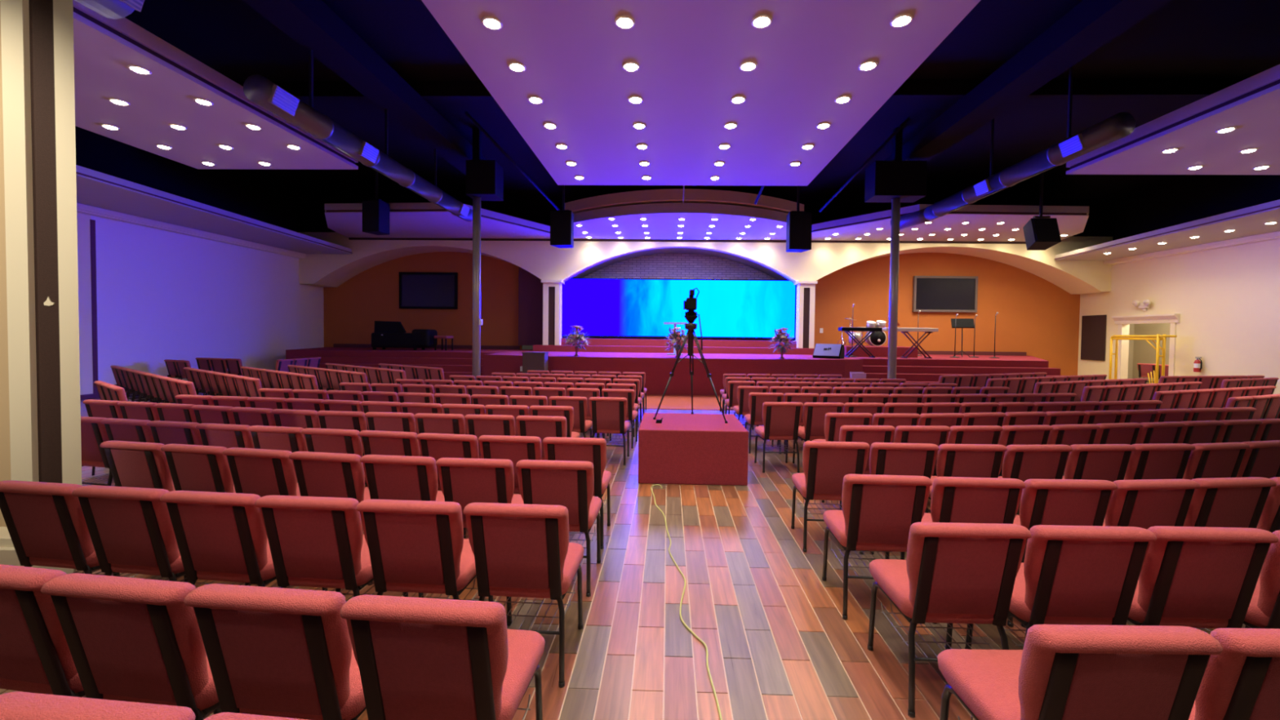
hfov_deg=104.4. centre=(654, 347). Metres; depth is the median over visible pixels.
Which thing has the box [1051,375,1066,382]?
chair
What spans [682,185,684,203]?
rod
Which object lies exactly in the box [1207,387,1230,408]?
chair
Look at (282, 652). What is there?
chair
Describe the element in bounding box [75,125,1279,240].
soffit
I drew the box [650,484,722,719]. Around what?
extension cord
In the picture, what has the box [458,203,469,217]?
vent
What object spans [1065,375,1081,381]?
chair
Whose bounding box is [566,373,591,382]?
chair
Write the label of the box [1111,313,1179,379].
door frame
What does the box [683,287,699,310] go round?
video camera
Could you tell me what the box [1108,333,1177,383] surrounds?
scaffold
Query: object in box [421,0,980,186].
ceiling
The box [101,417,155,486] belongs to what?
chair
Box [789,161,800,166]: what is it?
recessed light
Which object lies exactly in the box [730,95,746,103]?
recessed light
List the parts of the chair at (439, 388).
panel, frame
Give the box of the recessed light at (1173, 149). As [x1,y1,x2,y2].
[1160,147,1178,153]
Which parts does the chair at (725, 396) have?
seat, backrest, panel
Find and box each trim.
[76,203,306,257]
[89,219,97,393]
[348,237,1026,244]
[1103,231,1279,265]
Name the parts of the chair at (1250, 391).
frame, panel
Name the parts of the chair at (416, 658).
panel, seat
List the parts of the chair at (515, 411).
panel, backrest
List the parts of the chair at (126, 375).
panel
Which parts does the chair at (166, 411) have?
panel, frame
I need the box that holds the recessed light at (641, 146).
[635,143,648,149]
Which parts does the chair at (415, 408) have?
frame, panel, backrest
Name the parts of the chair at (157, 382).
backrest, panel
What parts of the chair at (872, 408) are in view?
backrest, panel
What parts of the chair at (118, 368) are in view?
panel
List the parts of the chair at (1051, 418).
frame, panel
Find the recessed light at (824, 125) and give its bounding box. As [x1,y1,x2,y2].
[816,122,831,128]
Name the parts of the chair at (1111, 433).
backrest, panel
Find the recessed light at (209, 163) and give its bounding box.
[200,161,215,165]
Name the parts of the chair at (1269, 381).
frame, panel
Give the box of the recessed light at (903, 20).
[889,13,913,27]
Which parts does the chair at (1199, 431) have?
panel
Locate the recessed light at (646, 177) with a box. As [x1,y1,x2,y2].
[641,175,651,179]
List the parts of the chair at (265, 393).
frame, panel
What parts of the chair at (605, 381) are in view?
panel, backrest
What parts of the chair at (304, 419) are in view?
panel, frame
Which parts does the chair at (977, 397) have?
frame, panel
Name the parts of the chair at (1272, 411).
panel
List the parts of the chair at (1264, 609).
seat, backrest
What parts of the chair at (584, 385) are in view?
panel, backrest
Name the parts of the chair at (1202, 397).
panel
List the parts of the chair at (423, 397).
frame, panel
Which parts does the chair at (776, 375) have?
backrest, panel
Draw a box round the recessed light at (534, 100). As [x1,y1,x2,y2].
[528,96,543,103]
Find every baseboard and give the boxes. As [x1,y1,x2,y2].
[80,391,130,399]
[333,343,1026,355]
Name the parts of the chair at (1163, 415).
frame, panel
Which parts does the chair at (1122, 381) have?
panel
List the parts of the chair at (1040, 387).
frame, panel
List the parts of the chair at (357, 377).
frame, panel, backrest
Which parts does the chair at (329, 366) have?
panel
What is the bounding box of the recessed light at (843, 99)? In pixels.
[835,95,851,103]
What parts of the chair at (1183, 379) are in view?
panel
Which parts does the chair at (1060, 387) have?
frame, panel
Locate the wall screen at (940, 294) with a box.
[911,275,977,312]
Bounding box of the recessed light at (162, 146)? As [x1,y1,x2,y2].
[155,144,172,149]
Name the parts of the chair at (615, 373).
backrest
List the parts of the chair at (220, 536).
leg, panel, backrest, seat, leg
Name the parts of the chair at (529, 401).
panel, backrest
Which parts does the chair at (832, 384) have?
backrest, panel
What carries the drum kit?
on the platform at (877, 351)
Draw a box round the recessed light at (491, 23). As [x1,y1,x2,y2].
[481,16,502,30]
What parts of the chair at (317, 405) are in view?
panel, frame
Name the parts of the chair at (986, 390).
frame, panel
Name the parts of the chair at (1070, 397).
frame, panel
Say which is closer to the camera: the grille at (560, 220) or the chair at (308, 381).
the chair at (308, 381)
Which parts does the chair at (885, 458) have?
backrest, panel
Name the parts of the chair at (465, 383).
panel, backrest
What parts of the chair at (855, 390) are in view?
frame, panel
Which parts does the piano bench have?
seat, leg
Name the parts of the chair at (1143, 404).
frame, panel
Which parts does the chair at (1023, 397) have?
frame, panel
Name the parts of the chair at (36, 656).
panel, backrest, seat, leg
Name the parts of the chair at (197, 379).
panel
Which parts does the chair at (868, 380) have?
backrest, panel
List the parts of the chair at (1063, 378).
panel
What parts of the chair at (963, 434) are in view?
panel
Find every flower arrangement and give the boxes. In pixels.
[563,325,591,355]
[664,326,688,357]
[768,327,795,359]
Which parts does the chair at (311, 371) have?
panel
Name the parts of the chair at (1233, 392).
panel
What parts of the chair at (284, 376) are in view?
panel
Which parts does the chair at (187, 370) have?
panel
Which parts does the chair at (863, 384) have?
backrest, panel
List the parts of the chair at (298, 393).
panel, frame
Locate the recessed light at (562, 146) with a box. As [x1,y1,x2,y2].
[555,143,568,149]
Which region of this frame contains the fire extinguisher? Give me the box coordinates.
[1193,356,1202,372]
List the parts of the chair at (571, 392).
panel, backrest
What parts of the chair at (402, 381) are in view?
panel, backrest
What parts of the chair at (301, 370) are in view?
panel, backrest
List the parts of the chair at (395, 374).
frame, panel, backrest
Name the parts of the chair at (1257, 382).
frame, panel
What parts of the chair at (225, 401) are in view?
frame, panel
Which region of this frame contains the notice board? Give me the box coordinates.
[1080,315,1106,360]
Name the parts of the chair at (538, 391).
panel, backrest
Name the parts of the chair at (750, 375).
backrest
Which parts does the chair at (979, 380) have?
frame, panel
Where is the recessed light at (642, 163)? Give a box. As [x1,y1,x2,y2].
[639,161,649,165]
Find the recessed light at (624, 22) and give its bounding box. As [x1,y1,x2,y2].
[614,15,635,29]
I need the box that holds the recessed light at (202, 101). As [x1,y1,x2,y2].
[193,97,213,105]
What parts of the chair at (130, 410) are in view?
panel, frame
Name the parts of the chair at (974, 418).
backrest, panel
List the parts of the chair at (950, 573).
leg, seat, backrest, panel, leg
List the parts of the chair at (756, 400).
leg, seat, backrest, panel, leg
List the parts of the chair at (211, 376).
panel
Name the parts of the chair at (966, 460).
seat, backrest, panel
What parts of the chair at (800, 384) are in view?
backrest, panel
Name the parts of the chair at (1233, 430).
panel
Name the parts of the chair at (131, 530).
leg, panel, backrest, seat, leg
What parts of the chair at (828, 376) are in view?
backrest, panel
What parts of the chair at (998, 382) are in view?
frame, panel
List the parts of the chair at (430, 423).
panel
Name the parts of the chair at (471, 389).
panel, backrest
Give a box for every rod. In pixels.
[464,111,559,209]
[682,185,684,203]
[754,186,764,204]
[818,116,911,212]
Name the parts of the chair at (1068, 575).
leg, seat, backrest, panel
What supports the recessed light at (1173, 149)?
in the ceiling at (1251, 104)
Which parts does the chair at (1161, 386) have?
frame, panel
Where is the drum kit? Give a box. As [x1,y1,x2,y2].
[836,316,899,346]
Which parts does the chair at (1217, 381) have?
frame, panel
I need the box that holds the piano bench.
[434,335,453,351]
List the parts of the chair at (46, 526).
panel, backrest, seat, leg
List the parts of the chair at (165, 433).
panel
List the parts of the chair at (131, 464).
panel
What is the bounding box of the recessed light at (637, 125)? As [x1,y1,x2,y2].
[632,122,645,128]
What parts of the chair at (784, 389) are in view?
backrest, panel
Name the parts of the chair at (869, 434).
seat, backrest, panel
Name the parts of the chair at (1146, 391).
panel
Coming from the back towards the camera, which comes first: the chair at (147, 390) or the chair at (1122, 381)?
the chair at (1122, 381)
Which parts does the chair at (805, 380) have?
backrest, panel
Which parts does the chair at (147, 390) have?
backrest, panel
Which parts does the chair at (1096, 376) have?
panel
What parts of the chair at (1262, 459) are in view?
panel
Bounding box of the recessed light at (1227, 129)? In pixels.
[1215,126,1236,133]
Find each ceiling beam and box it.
[234,78,1246,100]
[243,0,486,175]
[884,0,1171,162]
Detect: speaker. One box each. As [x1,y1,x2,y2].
[362,170,390,235]
[550,185,573,248]
[786,186,812,252]
[1022,172,1061,249]
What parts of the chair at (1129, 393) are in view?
panel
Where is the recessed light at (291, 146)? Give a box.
[286,144,301,149]
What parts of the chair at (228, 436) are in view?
panel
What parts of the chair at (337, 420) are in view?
panel, backrest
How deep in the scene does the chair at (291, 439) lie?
4.13 m
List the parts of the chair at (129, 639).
panel, seat, leg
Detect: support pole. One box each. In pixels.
[466,128,503,380]
[864,128,927,378]
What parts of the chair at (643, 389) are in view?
backrest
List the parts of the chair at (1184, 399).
panel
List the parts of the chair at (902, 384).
panel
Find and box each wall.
[76,212,324,395]
[298,231,1112,292]
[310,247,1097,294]
[323,251,522,349]
[518,266,542,345]
[561,253,795,340]
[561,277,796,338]
[813,252,1079,375]
[1077,239,1279,394]
[1127,323,1170,383]
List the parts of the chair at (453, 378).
panel, backrest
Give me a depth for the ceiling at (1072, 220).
15.19 m
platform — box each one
[638,413,748,485]
[844,345,917,357]
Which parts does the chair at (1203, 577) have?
seat, panel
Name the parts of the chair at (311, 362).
panel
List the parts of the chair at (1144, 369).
backrest, panel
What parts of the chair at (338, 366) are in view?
panel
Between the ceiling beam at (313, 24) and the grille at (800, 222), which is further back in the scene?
the grille at (800, 222)
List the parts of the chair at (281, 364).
frame, panel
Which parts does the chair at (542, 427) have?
panel, backrest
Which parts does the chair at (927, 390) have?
frame, panel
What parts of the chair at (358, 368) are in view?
panel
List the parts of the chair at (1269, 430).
panel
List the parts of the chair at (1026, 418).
frame, panel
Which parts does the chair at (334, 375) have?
backrest, panel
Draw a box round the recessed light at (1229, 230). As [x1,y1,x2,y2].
[1223,229,1235,231]
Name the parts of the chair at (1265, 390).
frame, panel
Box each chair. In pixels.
[0,480,177,580]
[0,564,206,717]
[0,691,195,719]
[40,573,222,719]
[71,484,250,586]
[80,416,114,485]
[82,399,123,475]
[93,380,106,399]
[99,440,175,491]
[100,382,114,400]
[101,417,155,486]
[107,385,128,401]
[110,365,150,401]
[115,366,139,397]
[117,400,159,421]
[120,368,145,401]
[126,368,151,401]
[132,370,159,403]
[137,371,153,402]
[144,373,160,403]
[146,420,203,445]
[151,374,167,403]
[154,403,197,422]
[159,376,175,403]
[160,444,235,493]
[160,490,328,591]
[164,359,179,379]
[167,377,181,403]
[174,394,214,405]
[175,360,191,380]
[177,380,196,395]
[183,367,213,395]
[183,583,366,719]
[190,368,205,395]
[191,404,235,424]
[195,357,213,371]
[195,422,254,448]
[197,369,213,395]
[203,711,306,719]
[206,370,221,395]
[209,358,228,373]
[211,395,250,407]
[214,372,230,395]
[222,447,300,497]
[223,373,239,396]
[224,358,243,376]
[231,406,275,426]
[233,375,249,397]
[240,366,252,377]
[244,377,262,397]
[247,396,288,409]
[247,425,307,482]
[248,367,264,388]
[254,494,408,601]
[258,368,272,388]
[258,388,294,398]
[267,369,282,388]
[271,408,320,429]
[275,359,293,372]
[277,371,293,389]
[284,398,324,411]
[287,364,319,390]
[288,372,303,389]
[288,451,370,533]
[291,389,328,399]
[292,358,307,366]
[296,365,322,390]
[299,373,328,397]
[301,427,366,487]
[306,356,321,368]
[306,366,320,390]
[315,368,332,391]
[315,410,367,455]
[321,399,363,412]
[325,363,336,369]
[326,390,364,401]
[327,368,341,390]
[334,364,346,370]
[337,370,352,382]
[339,382,371,391]
[339,594,545,719]
[344,364,356,372]
[350,371,372,391]
[355,365,369,383]
[356,498,493,601]
[358,430,420,456]
[360,400,401,430]
[360,454,466,586]
[361,391,398,401]
[364,412,421,456]
[365,366,381,386]
[370,382,402,402]
[377,368,392,383]
[378,363,391,368]
[389,368,406,383]
[390,364,403,369]
[395,378,424,392]
[397,392,434,403]
[400,402,443,434]
[401,364,417,379]
[401,383,434,395]
[413,413,465,434]
[414,365,430,384]
[416,432,479,490]
[424,379,453,403]
[427,367,444,379]
[433,393,471,404]
[434,384,466,394]
[435,457,524,536]
[440,403,485,434]
[448,375,475,385]
[453,380,483,394]
[463,502,584,688]
[464,413,515,458]
[466,385,498,404]
[471,394,509,409]
[475,375,502,386]
[478,435,542,493]
[483,380,512,395]
[484,404,528,435]
[491,372,515,381]
[499,386,532,404]
[502,376,528,386]
[509,395,547,415]
[513,381,542,395]
[515,373,540,382]
[515,415,566,460]
[515,459,601,596]
[527,369,549,377]
[528,405,579,437]
[529,377,555,386]
[533,386,565,405]
[541,373,565,382]
[542,436,611,549]
[543,382,573,396]
[549,395,592,437]
[550,370,573,377]
[556,377,583,387]
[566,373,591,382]
[566,387,603,438]
[574,371,596,377]
[574,382,604,435]
[584,377,611,388]
[588,396,630,465]
[591,374,616,383]
[598,371,621,378]
[601,388,637,448]
[605,383,638,437]
[613,378,642,427]
[617,375,644,416]
[622,372,646,413]
[720,373,746,415]
[722,377,751,417]
[724,381,755,430]
[733,386,768,426]
[744,392,783,453]
[746,373,770,381]
[751,377,776,386]
[754,401,803,472]
[756,381,784,426]
[768,386,800,440]
[771,373,794,381]
[777,377,802,384]
[777,392,819,453]
[784,381,813,393]
[791,440,870,554]
[792,402,844,472]
[795,374,818,378]
[800,386,832,440]
[802,377,828,386]
[809,393,855,440]
[813,382,842,393]
[813,412,872,441]
[818,374,842,382]
[821,425,895,508]
[822,474,932,619]
[828,377,854,386]
[832,386,863,395]
[842,382,871,392]
[843,402,884,425]
[853,378,879,386]
[853,393,889,404]
[862,386,894,395]
[867,522,1031,718]
[869,442,939,554]
[870,382,899,392]
[871,413,920,442]
[880,378,906,386]
[883,402,924,414]
[888,394,924,403]
[893,386,924,394]
[893,425,951,475]
[899,382,928,387]
[900,476,1026,626]
[918,413,964,427]
[921,394,956,403]
[921,402,961,413]
[922,386,953,395]
[927,444,1007,511]
[928,382,957,387]
[932,412,1006,475]
[937,374,958,383]
[937,624,1222,719]
[946,425,1003,444]
[951,386,981,394]
[955,374,974,386]
[955,393,987,403]
[959,402,999,413]
[964,524,1156,649]
[971,373,989,387]
[979,386,1009,394]
[985,393,1018,403]
[986,377,1006,386]
[988,373,1004,378]
[996,402,1034,413]
[997,444,1072,514]
[998,424,1053,475]
[1001,411,1046,426]
[1003,373,1019,377]
[1004,377,1022,394]
[1013,479,1117,627]
[1016,393,1047,402]
[1017,373,1033,377]
[1017,377,1038,393]
[1031,372,1047,377]
[1031,401,1069,412]
[1033,382,1056,393]
[1036,376,1053,382]
[1042,411,1086,425]
[1044,392,1076,401]
[1046,423,1099,472]
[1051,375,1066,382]
[1053,381,1073,393]
[1062,422,1142,475]
[1062,444,1135,481]
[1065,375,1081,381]
[1066,400,1101,411]
[1069,380,1088,401]
[1080,374,1094,380]
[1080,385,1106,401]
[1081,410,1123,424]
[1086,379,1104,386]
[1093,374,1106,380]
[1097,400,1133,410]
[1101,385,1124,401]
[1102,378,1119,386]
[1102,479,1199,528]
[1117,378,1134,385]
[1119,384,1141,400]
[1119,409,1158,422]
[1124,443,1195,479]
[1125,525,1278,628]
[1129,400,1162,409]
[1132,377,1147,384]
[1135,383,1156,400]
[1135,422,1185,444]
[1137,363,1155,382]
[1151,382,1173,399]
[1152,391,1178,408]
[1154,408,1191,422]
[1158,364,1168,378]
[1158,376,1180,383]
[1170,382,1187,391]
[1172,389,1196,408]
[1177,420,1224,444]
[1178,375,1198,382]
[1182,442,1249,479]
[1182,476,1276,528]
[1184,381,1202,390]
[1186,407,1223,421]
[1188,627,1279,719]
[1190,388,1213,408]
[1196,375,1215,389]
[1205,529,1279,631]
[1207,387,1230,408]
[1210,375,1231,388]
[1215,419,1262,443]
[1219,407,1256,420]
[1220,378,1240,388]
[1222,386,1246,407]
[1225,395,1253,407]
[1231,375,1248,378]
[1235,440,1279,478]
[1237,378,1253,387]
[1242,386,1261,396]
[1247,375,1264,378]
[1248,395,1271,419]
[1250,377,1266,386]
[1253,418,1279,440]
[1256,476,1279,532]
[1257,386,1275,395]
[1262,394,1279,418]
[1263,377,1279,386]
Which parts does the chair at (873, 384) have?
backrest, panel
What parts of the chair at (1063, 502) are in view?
seat, leg, backrest, panel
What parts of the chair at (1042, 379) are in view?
panel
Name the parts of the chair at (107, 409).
panel, backrest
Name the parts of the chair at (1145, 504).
panel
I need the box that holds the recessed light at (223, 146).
[217,144,233,149]
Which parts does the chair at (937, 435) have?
backrest, panel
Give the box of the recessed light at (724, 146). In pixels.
[718,143,730,149]
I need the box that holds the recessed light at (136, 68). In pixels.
[127,64,151,74]
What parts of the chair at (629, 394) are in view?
panel, backrest, seat, leg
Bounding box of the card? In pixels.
[849,371,866,379]
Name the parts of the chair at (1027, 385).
panel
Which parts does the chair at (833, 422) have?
seat, panel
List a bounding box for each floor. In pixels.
[0,389,1244,719]
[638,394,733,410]
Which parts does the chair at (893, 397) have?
frame, panel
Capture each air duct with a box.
[75,0,144,19]
[243,48,472,221]
[890,66,1135,230]
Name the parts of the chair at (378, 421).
panel, backrest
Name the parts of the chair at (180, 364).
frame, panel, backrest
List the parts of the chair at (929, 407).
frame, panel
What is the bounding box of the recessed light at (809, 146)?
[801,143,814,149]
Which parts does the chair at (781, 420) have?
leg, seat, panel, backrest, leg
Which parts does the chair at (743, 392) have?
seat, backrest, panel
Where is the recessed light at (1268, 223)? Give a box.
[1264,222,1277,224]
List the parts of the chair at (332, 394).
panel, frame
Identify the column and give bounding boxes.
[541,280,564,345]
[793,280,817,348]
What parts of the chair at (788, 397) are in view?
backrest, panel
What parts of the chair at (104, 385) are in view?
panel, frame, backrest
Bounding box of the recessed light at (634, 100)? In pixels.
[627,95,643,103]
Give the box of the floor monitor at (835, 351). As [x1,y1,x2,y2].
[812,343,844,359]
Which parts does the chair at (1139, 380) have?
panel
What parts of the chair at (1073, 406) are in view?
frame, panel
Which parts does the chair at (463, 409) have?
panel, backrest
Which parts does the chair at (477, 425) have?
panel, backrest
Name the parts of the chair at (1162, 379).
frame, panel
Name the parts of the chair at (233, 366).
panel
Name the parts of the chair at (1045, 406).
panel, frame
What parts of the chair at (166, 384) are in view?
panel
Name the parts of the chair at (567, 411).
panel, seat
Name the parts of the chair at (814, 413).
seat, panel, backrest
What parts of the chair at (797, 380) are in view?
backrest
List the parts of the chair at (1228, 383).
frame, panel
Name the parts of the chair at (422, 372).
panel, frame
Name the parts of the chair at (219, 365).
panel, frame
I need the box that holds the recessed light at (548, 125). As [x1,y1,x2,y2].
[543,122,556,128]
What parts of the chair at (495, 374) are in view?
panel, backrest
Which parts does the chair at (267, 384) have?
panel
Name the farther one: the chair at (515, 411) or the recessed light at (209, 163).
the recessed light at (209, 163)
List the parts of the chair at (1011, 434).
backrest, panel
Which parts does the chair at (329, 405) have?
frame, panel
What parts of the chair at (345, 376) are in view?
panel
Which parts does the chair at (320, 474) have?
panel, backrest, seat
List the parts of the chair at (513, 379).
panel, backrest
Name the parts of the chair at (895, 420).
backrest, panel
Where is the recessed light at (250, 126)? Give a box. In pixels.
[244,124,262,129]
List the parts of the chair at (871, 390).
frame, panel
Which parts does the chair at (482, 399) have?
panel, frame, backrest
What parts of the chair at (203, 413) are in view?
panel, frame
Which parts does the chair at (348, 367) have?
panel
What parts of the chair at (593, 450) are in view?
panel, backrest, leg, seat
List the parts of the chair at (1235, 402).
frame, panel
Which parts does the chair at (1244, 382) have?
frame, panel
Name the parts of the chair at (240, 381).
panel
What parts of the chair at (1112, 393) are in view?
frame, panel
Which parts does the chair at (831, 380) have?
backrest, panel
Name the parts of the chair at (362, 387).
frame, panel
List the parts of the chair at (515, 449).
panel, backrest, seat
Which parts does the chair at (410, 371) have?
panel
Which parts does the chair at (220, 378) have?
panel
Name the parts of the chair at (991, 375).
panel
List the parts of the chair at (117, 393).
panel, frame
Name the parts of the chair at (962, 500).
seat, backrest, panel, leg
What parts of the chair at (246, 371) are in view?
panel, frame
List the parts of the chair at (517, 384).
panel, backrest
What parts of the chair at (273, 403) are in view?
frame, panel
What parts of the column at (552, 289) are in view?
stripe panel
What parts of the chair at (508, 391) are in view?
frame, panel, backrest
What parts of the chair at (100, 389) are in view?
backrest, panel, frame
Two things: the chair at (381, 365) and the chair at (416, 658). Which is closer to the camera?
the chair at (416, 658)
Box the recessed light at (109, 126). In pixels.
[100,124,119,129]
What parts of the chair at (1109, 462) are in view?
panel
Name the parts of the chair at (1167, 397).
backrest, panel, frame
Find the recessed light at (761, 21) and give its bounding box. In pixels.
[751,14,772,28]
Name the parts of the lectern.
post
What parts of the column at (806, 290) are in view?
stripe panel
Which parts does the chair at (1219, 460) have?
panel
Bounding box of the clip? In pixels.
[655,417,662,422]
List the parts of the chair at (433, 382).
panel, backrest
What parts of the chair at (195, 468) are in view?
panel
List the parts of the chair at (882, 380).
backrest, panel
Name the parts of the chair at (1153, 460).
panel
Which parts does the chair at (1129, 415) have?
frame, panel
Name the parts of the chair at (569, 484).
backrest, panel, seat, leg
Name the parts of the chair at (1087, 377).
panel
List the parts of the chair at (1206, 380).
panel, backrest, frame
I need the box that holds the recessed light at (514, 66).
[507,62,525,71]
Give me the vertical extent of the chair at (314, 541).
0.871 m
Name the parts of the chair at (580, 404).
panel, backrest, seat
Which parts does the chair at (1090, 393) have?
frame, panel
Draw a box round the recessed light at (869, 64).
[858,60,877,71]
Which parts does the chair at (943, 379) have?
frame, panel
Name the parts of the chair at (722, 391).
backrest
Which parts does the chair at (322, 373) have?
panel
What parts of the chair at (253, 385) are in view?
panel, frame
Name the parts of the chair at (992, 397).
frame, panel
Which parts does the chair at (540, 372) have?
panel, backrest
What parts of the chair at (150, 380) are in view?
backrest, panel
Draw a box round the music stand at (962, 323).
[951,318,974,356]
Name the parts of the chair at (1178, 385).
frame, panel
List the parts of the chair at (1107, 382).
panel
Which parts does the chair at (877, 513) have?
leg, seat, panel, backrest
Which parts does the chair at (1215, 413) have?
frame, panel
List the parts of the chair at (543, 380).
panel, backrest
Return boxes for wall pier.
[0,0,81,573]
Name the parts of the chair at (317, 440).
panel, backrest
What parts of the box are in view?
lid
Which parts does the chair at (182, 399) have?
panel, frame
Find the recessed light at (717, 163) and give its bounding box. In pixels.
[713,161,724,165]
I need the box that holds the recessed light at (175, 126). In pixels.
[168,124,186,129]
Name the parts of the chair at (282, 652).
panel, seat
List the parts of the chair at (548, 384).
panel, backrest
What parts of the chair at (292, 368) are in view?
panel, backrest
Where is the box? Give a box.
[521,351,548,373]
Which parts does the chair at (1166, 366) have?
panel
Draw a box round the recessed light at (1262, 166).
[1252,165,1270,169]
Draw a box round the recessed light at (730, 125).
[723,122,737,128]
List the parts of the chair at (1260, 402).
panel, backrest, frame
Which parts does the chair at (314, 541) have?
panel, backrest, seat, leg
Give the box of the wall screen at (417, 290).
[399,271,457,309]
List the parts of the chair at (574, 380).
panel, backrest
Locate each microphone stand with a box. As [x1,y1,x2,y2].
[848,303,857,356]
[917,310,922,355]
[949,313,959,357]
[968,314,979,357]
[989,311,999,358]
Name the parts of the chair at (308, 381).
panel, frame, backrest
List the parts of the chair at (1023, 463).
backrest, panel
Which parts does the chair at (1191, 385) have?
frame, panel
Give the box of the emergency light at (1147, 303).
[1132,299,1151,311]
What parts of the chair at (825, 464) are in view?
leg, seat, panel, backrest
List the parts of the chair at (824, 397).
backrest, panel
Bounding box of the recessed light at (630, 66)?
[622,61,639,71]
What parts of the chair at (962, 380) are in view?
frame, panel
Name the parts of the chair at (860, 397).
panel, frame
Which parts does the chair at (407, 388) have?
frame, panel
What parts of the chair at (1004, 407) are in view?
frame, panel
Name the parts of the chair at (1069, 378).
panel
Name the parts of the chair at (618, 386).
backrest, panel, seat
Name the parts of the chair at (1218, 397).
panel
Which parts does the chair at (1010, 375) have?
panel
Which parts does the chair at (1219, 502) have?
panel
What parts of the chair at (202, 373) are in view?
panel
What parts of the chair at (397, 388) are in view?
panel, backrest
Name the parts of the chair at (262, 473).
panel, seat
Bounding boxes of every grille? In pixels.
[362,200,377,231]
[551,211,569,244]
[790,212,811,248]
[813,343,841,355]
[1032,218,1060,240]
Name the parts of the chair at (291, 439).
panel, backrest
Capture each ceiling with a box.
[72,0,358,169]
[75,164,352,253]
[124,0,1279,198]
[324,202,550,239]
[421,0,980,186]
[564,188,804,239]
[811,204,1088,241]
[1053,199,1279,260]
[1066,64,1279,174]
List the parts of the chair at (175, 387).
backrest, panel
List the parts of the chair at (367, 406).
panel, backrest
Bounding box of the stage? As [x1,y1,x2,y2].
[285,337,1065,395]
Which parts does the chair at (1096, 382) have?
panel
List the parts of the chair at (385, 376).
panel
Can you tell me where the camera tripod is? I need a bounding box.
[653,310,727,423]
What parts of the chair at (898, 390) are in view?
frame, panel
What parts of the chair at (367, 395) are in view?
panel, frame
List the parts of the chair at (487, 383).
panel, backrest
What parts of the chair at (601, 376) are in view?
panel, backrest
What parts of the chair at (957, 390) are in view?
frame, panel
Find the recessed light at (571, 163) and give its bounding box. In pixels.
[565,161,577,165]
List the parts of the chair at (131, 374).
backrest, panel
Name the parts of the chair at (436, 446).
seat, panel, backrest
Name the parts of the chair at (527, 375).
panel, backrest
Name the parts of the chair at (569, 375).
panel, backrest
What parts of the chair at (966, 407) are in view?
frame, panel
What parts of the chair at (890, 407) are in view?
frame, panel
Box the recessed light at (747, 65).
[739,61,757,71]
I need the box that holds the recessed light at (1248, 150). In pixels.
[1239,147,1258,153]
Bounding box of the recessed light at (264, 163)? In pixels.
[257,161,271,165]
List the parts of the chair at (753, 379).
backrest, panel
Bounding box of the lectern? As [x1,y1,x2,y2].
[663,322,686,355]
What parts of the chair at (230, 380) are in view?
panel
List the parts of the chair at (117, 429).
panel, backrest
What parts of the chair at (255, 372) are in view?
panel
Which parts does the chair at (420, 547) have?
panel, backrest, seat, leg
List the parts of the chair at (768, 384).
backrest, panel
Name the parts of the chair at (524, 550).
leg, panel, backrest, seat, leg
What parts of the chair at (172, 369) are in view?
panel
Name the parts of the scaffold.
post, post, rail, post, post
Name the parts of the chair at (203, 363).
panel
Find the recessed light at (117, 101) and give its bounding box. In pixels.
[108,97,129,106]
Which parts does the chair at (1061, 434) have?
backrest, panel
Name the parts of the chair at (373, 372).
panel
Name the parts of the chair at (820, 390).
backrest, panel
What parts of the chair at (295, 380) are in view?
panel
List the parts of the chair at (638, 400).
panel, backrest, seat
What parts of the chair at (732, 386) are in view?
seat, panel, backrest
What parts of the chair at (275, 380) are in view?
panel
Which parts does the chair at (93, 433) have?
panel, seat, backrest, leg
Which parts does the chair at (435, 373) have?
panel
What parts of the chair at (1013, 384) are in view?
backrest, panel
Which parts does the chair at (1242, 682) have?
seat, panel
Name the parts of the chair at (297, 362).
frame, panel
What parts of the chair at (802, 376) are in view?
panel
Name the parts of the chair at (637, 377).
backrest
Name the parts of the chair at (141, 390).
panel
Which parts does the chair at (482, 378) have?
panel, backrest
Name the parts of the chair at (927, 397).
frame, panel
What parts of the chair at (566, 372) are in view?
backrest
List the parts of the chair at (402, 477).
panel, backrest, seat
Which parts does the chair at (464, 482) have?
panel, backrest, seat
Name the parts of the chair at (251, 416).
panel, frame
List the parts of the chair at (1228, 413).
frame, panel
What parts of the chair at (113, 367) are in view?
panel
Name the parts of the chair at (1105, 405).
frame, panel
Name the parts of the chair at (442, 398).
panel, frame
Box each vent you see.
[120,0,144,11]
[267,84,299,115]
[358,141,379,163]
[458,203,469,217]
[973,178,991,195]
[1058,133,1086,157]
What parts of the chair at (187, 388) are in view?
panel, frame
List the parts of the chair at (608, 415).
panel, backrest, seat, leg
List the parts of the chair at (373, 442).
panel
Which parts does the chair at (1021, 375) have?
panel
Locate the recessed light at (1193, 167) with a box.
[1186,164,1204,169]
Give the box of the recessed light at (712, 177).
[710,176,719,179]
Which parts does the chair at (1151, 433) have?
panel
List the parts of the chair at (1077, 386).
backrest, panel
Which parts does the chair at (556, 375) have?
panel, backrest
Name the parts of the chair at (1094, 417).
frame, panel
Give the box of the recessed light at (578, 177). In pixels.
[574,175,584,179]
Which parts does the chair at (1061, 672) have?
seat, panel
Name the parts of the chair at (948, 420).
panel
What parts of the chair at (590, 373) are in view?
panel, backrest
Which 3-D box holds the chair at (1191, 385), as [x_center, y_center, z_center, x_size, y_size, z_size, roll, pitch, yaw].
[10.444,1.107,9.947,0.489,0.872,0.595,0,2,-21]

